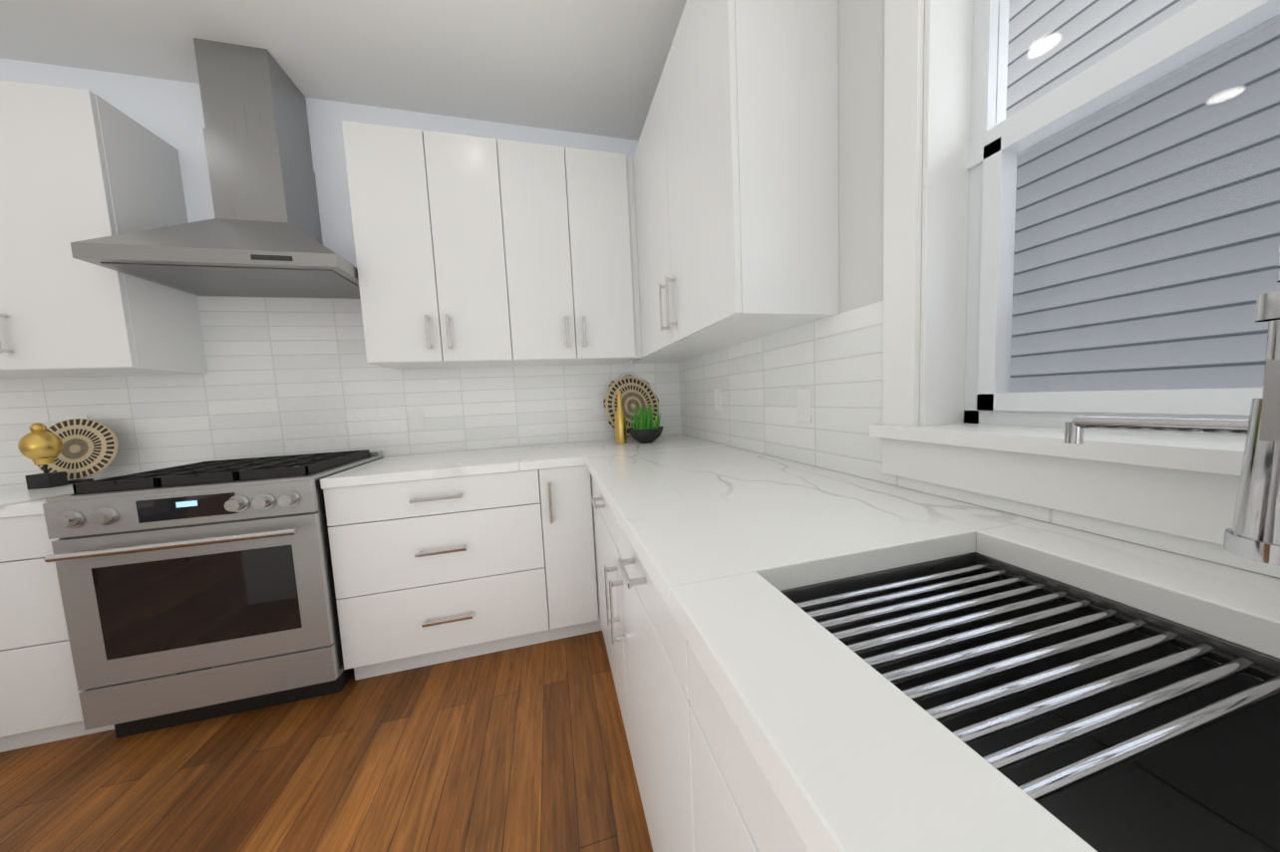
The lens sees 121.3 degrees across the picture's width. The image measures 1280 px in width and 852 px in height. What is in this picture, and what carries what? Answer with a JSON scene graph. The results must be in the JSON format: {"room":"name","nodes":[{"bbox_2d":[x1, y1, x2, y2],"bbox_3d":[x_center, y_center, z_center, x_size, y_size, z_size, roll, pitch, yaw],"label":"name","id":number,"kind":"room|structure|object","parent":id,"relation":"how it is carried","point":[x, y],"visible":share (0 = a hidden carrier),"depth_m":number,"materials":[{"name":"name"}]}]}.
{"room":"kitchen","nodes":[
{"label":"kitchen","id":0,"kind":"room"},
{"bbox_2d":[0,631,652,851],"bbox_3d":[-2.068,1.328,0.126,6.380,0.100,10.500,-4,5,-14],"label":"floor","id":1,"kind":"structure","parent":0,"point":[524,749],"depth_m":1.19,"materials":[{"name":"brown wood"}]},
{"bbox_2d":[0,510,114,752],"bbox_3d":[-2.495,0.748,1.508,0.830,0.880,0.636,-4,5,-14],"label":"base cabinet","id":2,"kind":"object","parent":1,"relation":"on","point":[40,703],"depth_m":1.27,"materials":[{"name":"white wood"}]},
{"bbox_2d":[0,476,114,514],"bbox_3d":[-2.526,0.291,1.465,0.850,0.040,0.646,-4,5,-14],"label":"countertop","id":3,"kind":"structure","parent":2,"relation":"on","point":[14,498],"depth_m":1.38,"materials":[{"name":"white stone"}]},
{"bbox_2d":[17,418,117,489],"bbox_3d":[-2.574,0.116,1.590,0.280,0.291,0.195,-4,5,-14],"label":"decorative objects","id":4,"kind":"object","parent":3,"relation":"on","point":[75,451],"visible":1,"depth_m":1.64,"materials":[{"name":"gold"}]},
{"bbox_2d":[42,449,383,738],"bbox_3d":[-1.699,0.653,1.620,0.762,0.976,0.693,-4,5,-14],"label":"range","id":5,"kind":"object","parent":1,"relation":"on","point":[196,592],"visible":0.98,"depth_m":1.34,"materials":[{"name":"silver metal"}]},
{"bbox_2d":[320,466,554,680],"bbox_3d":[-0.932,0.643,1.895,0.841,0.880,0.636,-4,5,-14],"label":"base cabinet","id":6,"kind":"object","parent":1,"relation":"on","point":[442,557],"depth_m":1.58,"materials":[{"name":"white wood"}]},
{"bbox_2d":[320,434,725,486],"bbox_3d":[-0.494,0.155,1.968,1.787,0.040,0.646,-4,5,-14],"label":"countertop","id":7,"kind":"structure","parent":6,"relation":"on","point":[499,459],"depth_m":1.78,"materials":[{"name":"white stone"}]},
{"bbox_2d":[603,374,649,425],"bbox_3d":[-0.047,-0.131,2.322,0.411,0.402,0.086,-6,5,-32],"label":"decorative plate","id":8,"kind":"object","parent":7,"relation":"on","point":[629,381],"depth_m":2.30,"materials":[{"name":"beige"}]},
{"bbox_2d":[609,386,662,443],"bbox_3d":[0.003,-0.056,2.102,0.268,0.310,0.209,-5,5,-23],"label":"decorative objects","id":9,"kind":"object","parent":7,"relation":"on","point":[631,404],"depth_m":2.15,"materials":[{"name":"gold metal"}]},
{"bbox_2d":[542,462,602,639],"bbox_3d":[-0.400,0.607,2.027,0.257,0.880,0.636,-4,5,-14],"label":"base cabinet","id":10,"kind":"object","parent":1,"relation":"on","point":[567,494],"depth_m":1.72,"materials":[{"name":"white wood"}]},
{"bbox_2d":[585,445,1279,851],"bbox_3d":[0.800,0.761,-0.921,0.747,0.920,5.646,-4,5,-14],"label":"base cabinet","id":11,"kind":"object","parent":1,"relation":"on","point":[802,657],"visible":1,"depth_m":0.45,"materials":[{"name":"white stone"}]},
{"bbox_2d":[1063,251,1279,566],"bbox_3d":[0.569,-0.149,0.340,0.252,0.716,0.301,-4,5,-14],"label":"pull-down faucet","id":12,"kind":"object","parent":11,"relation":"on","point":[1253,533],"visible":1,"depth_m":0.28,"materials":[{"name":"silver metal"}]},
{"bbox_2d":[0,57,670,485],"bbox_3d":[-1.676,-0.441,3.751,3.650,2.820,3.450,-4,5,-14],"label":"wall","id":13,"kind":"structure","parent":0,"point":[169,112],"depth_m":1.88,"materials":[{"name":"white paint"}]},
{"bbox_2d":[0,79,207,378],"bbox_3d":[-2.574,-0.771,1.518,0.800,1.090,0.390,-4,5,-14],"label":"upper cabinet","id":14,"kind":"object","parent":13,"relation":"attached to","point":[77,164],"visible":0.98,"depth_m":1.45,"materials":[{"name":"white paint"}]},
{"bbox_2d":[70,37,360,299],"bbox_3d":[-1.778,-1.172,1.634,0.840,1.024,0.502,-4,5,-14],"label":"range hood","id":15,"kind":"object","parent":13,"relation":"attached to","point":[259,234],"visible":0.9,"depth_m":1.60,"materials":[{"name":"silver metal"}]},
{"bbox_2d":[0,295,681,485],"bbox_3d":[-1.378,-0.302,2.048,3.392,0.939,0.008,-4,5,-14],"label":"tile backsplash","id":16,"kind":"structure","parent":13,"relation":"attached to","point":[287,376],"depth_m":1.94,"materials":[{"name":"white tile"}]},
{"bbox_2d":[64,414,88,420],"bbox_3d":[-2.698,0.007,1.727,0.080,0.116,0.008,-4,5,-14],"label":"electrical outlet plate","id":17,"kind":"object","parent":16,"relation":"attached to","point":[86,416],"depth_m":1.72,"materials":[{"name":"white plastic"}]},
{"bbox_2d":[407,409,425,430],"bbox_3d":[-1.292,-0.037,2.079,0.080,0.116,0.008,-4,5,-14],"label":"electrical outlet plate","id":18,"kind":"object","parent":16,"relation":"attached to","point":[416,418],"depth_m":2.08,"materials":[{"name":"white plastic"}]},
{"bbox_2d":[594,395,606,414],"bbox_3d":[-0.256,-0.136,2.334,0.080,0.116,0.008,-4,5,-14],"label":"electrical outlet plate","id":19,"kind":"object","parent":16,"relation":"attached to","point":[598,401],"depth_m":2.33,"materials":[{"name":"white plastic"}]},
{"bbox_2d":[713,389,721,411],"bbox_3d":[0.413,-0.135,1.915,0.008,0.116,0.070,-4,5,-14],"label":"electrical outlet plate","id":20,"kind":"object","parent":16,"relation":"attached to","point":[717,393],"depth_m":1.91,"materials":[{"name":"white plastic"}]},
{"bbox_2d":[796,388,811,422],"bbox_3d":[0.577,-0.073,1.269,0.008,0.116,0.070,-4,5,-14],"label":"electrical outlet plate","id":21,"kind":"object","parent":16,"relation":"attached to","point":[803,411],"depth_m":1.26,"materials":[{"name":"white plastic"}]},
{"bbox_2d":[341,120,517,369],"bbox_3d":[-1.049,-0.874,1.917,0.660,1.090,0.350,-4,5,-14],"label":"upper cabinet","id":22,"kind":"object","parent":13,"relation":"attached to","point":[428,207],"depth_m":1.74,"materials":[{"name":"white paint"}]},
{"bbox_2d":[501,139,648,366],"bbox_3d":[-0.380,-0.919,2.082,0.720,1.090,0.350,-4,5,-14],"label":"upper cabinet","id":23,"kind":"object","parent":13,"relation":"attached to","point":[567,216],"depth_m":1.90,"materials":[{"name":"white paint"}]},
{"bbox_2d":[0,0,686,140],"bbox_3d":[-2.206,-1.580,-0.102,6.380,0.100,10.500,-4,5,-14],"label":"ceiling","id":24,"kind":"structure","parent":0,"point":[592,67],"depth_m":1.62,"materials":[{"name":"white paint"}]},
{"bbox_2d":[734,0,1257,573],"bbox_3d":[1.234,-0.219,-0.849,0.250,2.820,6.900,-4,5,-14],"label":"wall","id":25,"kind":"structure","parent":0,"point":[860,130],"depth_m":0.99,"materials":[{"name":"white paint"}]},
{"bbox_2d":[637,358,689,363],"bbox_3d":[0.097,-0.952,2.210,0.390,1.090,0.332,-4,5,-14],"label":"upper cabinet","id":26,"kind":"object","parent":25,"relation":"attached to","point":[670,360],"depth_m":2.33,"materials":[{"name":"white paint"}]},
{"bbox_2d":[625,0,839,362],"bbox_3d":[0.265,-0.908,1.543,0.390,1.090,1.090,-4,5,-14],"label":"upper cabinet","id":27,"kind":"object","parent":25,"relation":"attached to","point":[703,220],"depth_m":1.06,"materials":[{"name":"white paint"}]},
{"bbox_2d":[678,301,1279,578],"bbox_3d":[1.049,0.014,-0.574,0.008,0.489,6.292,-4,5,-14],"label":"tile backsplash","id":28,"kind":"structure","parent":25,"relation":"attached to","point":[834,363],"depth_m":1.18,"materials":[{"name":"white tile"}]},
{"bbox_2d":[869,0,1279,545],"bbox_3d":[0.828,-0.661,0.451,0.235,1.635,1.030,-4,5,-14],"label":"window","id":29,"kind":"structure","parent":25,"relation":"in","point":[967,421],"depth_m":0.76,"materials":[{"name":"white wood"}]},
{"label":"outside","id":30,"kind":"structure","parent":0,"visible":0},
{"bbox_2d":[1005,0,1279,392],"bbox_3d":[2.197,-2.255,0.965,0.150,7.500,11.000,-4,5,-14],"label":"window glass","id":31,"kind":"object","parent":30,"point":[1142,17],"depth_m":1.53,"materials":[{"name":"grey"}]}
]}

